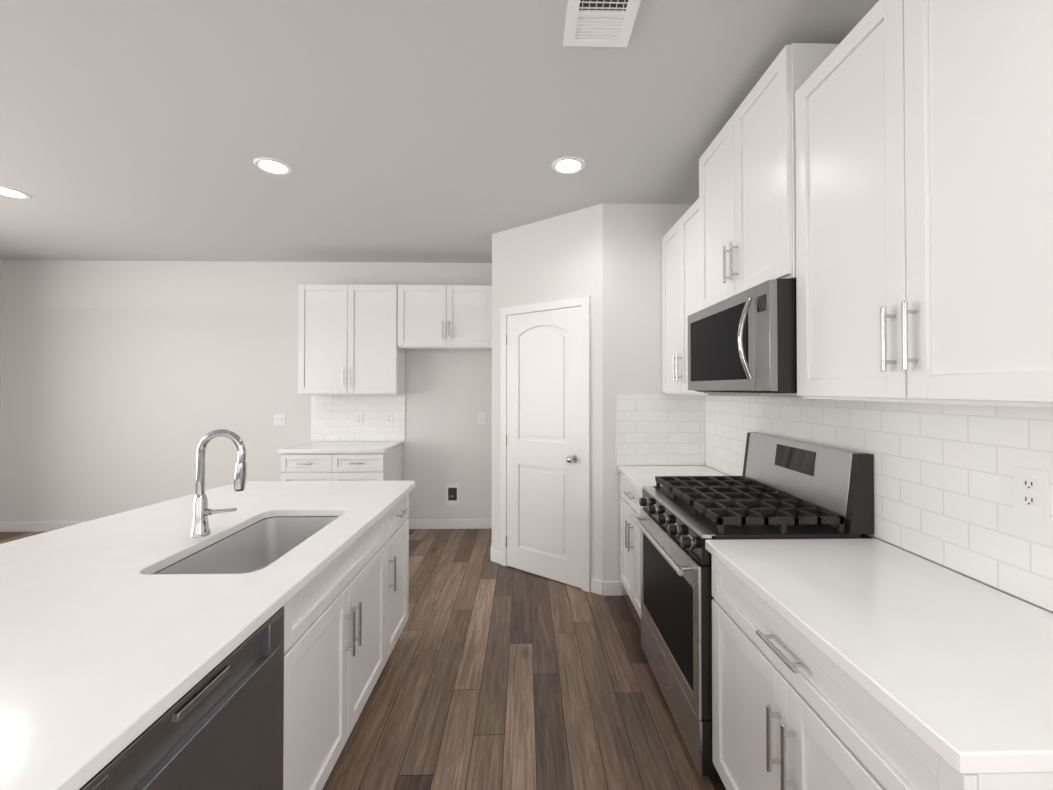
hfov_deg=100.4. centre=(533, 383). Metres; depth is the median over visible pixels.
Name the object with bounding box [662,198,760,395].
upper cabinet
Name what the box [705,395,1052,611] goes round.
backsplash
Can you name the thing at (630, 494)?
base cabinet
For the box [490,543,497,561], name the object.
baseboard
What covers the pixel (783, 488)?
range
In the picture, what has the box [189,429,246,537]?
faucet
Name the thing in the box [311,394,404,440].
backsplash
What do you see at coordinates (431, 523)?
baseboard
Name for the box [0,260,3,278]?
wall
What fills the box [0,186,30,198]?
recessed light
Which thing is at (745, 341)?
microwave
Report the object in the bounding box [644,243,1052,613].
wall
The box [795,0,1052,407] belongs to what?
upper cabinet
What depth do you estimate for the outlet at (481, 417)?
4.52 m
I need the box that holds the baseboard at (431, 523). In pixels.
[409,519,491,528]
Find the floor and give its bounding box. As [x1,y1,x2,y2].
[0,529,725,789]
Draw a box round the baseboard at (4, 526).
[0,522,82,531]
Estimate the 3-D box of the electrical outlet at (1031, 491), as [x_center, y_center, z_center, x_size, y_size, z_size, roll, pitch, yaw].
[1.238,0.269,1.094,0.009,0.115,0.072,0,-1,-1]
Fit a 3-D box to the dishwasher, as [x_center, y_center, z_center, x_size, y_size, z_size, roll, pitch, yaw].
[-0.977,1.009,0.900,0.595,0.837,0.596,0,-1,-1]
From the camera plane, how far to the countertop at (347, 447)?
4.01 m
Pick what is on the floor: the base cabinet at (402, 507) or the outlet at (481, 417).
the base cabinet at (402, 507)
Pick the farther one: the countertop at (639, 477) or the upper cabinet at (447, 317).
the upper cabinet at (447, 317)
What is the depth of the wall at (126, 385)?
4.46 m
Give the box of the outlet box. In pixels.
[445,484,459,504]
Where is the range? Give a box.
[631,432,873,783]
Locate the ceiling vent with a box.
[563,0,640,46]
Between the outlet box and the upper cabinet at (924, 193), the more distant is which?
the outlet box
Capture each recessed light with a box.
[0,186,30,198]
[253,157,291,174]
[552,157,584,173]
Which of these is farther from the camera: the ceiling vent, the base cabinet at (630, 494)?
the base cabinet at (630, 494)
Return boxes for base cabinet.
[281,445,401,480]
[283,589,302,789]
[303,506,394,789]
[395,493,408,644]
[620,474,643,618]
[712,555,1052,789]
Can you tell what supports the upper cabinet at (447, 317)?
attached to the wall at (126, 385)
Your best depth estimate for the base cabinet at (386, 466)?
3.90 m
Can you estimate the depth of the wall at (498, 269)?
3.66 m
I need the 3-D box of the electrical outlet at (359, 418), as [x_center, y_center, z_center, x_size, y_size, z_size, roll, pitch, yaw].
[-1.785,0.350,4.486,0.072,0.115,0.009,0,-1,-1]
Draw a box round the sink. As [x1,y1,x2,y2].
[154,516,338,573]
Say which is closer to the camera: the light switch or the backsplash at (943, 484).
the backsplash at (943, 484)
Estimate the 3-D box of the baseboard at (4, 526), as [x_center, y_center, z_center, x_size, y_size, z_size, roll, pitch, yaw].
[-3.807,1.437,4.441,3.085,0.095,0.012,0,-1,-1]
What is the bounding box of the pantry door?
[500,296,590,591]
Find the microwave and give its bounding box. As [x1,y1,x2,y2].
[688,279,796,392]
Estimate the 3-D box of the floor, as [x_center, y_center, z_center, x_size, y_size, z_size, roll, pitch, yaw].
[-2.017,1.474,0.558,6.802,0.060,8.090,0,-1,-1]
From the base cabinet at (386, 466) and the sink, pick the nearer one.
the sink
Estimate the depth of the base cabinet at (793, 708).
1.07 m
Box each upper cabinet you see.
[298,284,404,394]
[398,285,491,350]
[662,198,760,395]
[699,43,838,309]
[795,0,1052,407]
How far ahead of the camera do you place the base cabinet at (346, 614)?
1.62 m
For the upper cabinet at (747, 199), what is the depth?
1.80 m
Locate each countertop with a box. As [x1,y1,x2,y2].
[0,481,414,789]
[278,441,402,452]
[617,466,727,491]
[705,539,1052,773]
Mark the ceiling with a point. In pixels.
(432, 131)
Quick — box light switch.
[274,413,285,424]
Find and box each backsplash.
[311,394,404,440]
[616,394,705,465]
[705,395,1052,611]
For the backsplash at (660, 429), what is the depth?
3.07 m
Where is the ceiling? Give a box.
[0,0,878,262]
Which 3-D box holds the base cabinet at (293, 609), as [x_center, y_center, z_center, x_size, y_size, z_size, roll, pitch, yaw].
[-1.015,1.014,0.920,0.660,0.866,0.681,0,-1,-1]
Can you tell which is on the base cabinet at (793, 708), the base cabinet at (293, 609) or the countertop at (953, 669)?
the countertop at (953, 669)
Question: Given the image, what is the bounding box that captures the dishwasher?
[79,607,283,789]
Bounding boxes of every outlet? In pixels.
[356,413,362,423]
[386,413,392,423]
[478,412,484,423]
[1014,466,1048,518]
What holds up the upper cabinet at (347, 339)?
attached to the wall at (126, 385)
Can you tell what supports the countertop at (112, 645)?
on the base cabinet at (293, 609)
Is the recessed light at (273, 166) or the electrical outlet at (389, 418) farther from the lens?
the electrical outlet at (389, 418)
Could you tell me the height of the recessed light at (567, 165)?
0.008 m
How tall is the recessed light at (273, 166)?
0.008 m

